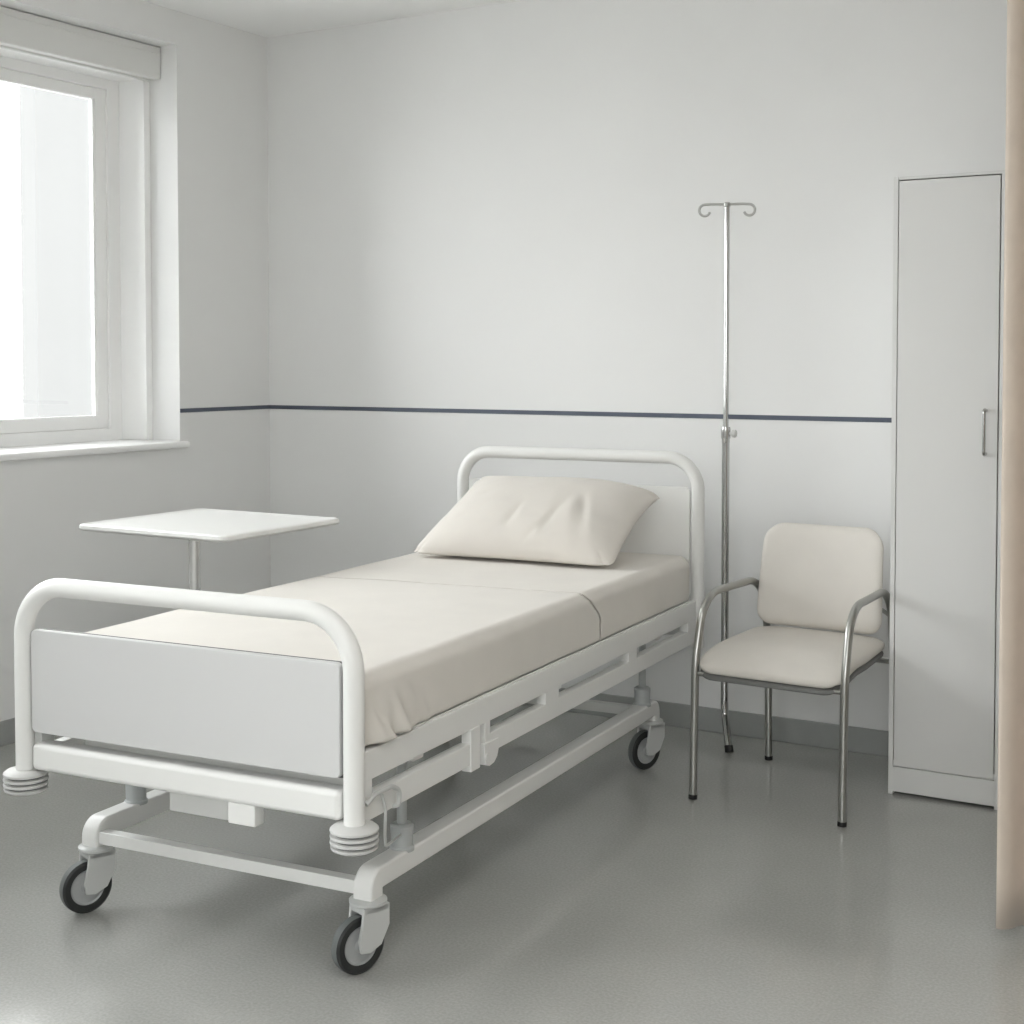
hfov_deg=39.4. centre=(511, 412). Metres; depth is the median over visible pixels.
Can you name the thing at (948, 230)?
wardrobe
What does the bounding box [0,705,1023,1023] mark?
floor
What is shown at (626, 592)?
sheet
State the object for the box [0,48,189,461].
window
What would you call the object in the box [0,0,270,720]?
wall
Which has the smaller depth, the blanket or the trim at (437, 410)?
the blanket
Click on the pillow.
(567, 520)
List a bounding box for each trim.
[180,405,269,412]
[270,405,891,422]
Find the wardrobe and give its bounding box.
[888,170,1004,809]
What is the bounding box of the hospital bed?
[3,446,704,974]
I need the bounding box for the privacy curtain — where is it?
[996,0,1023,929]
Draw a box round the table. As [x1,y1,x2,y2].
[79,508,339,589]
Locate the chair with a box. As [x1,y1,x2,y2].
[689,522,889,826]
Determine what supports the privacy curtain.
hanging from the track
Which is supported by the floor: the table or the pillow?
the table
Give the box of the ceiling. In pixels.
[142,0,517,37]
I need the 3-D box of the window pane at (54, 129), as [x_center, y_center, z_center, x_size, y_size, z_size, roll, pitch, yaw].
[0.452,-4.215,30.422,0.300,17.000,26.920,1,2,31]
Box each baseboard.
[0,718,14,745]
[522,688,888,756]
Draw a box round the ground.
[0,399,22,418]
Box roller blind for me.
[0,6,160,81]
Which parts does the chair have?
arm frame, seat, backrest, arm frame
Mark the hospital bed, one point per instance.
(232, 735)
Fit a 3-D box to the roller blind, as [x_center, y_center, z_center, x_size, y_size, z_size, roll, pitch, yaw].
[-2.381,-1.393,4.448,0.066,0.142,3.515,1,2,31]
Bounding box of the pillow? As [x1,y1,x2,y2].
[414,476,659,565]
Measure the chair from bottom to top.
0.846 m
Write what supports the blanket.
on the mattress
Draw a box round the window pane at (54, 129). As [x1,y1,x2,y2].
[19,85,92,417]
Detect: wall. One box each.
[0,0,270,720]
[267,0,1006,730]
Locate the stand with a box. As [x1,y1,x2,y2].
[698,202,755,751]
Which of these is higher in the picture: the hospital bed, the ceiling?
the ceiling
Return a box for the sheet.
[318,552,688,639]
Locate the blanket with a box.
[85,577,599,745]
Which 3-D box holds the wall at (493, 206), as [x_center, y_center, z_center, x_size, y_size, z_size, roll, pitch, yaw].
[1.773,-0.197,4.835,7.369,2.841,0.150,1,2,31]
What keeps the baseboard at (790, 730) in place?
attached to the wall at (493, 206)
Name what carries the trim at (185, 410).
attached to the wall at (209, 99)
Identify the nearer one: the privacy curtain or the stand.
the privacy curtain
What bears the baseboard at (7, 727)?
attached to the wall at (209, 99)

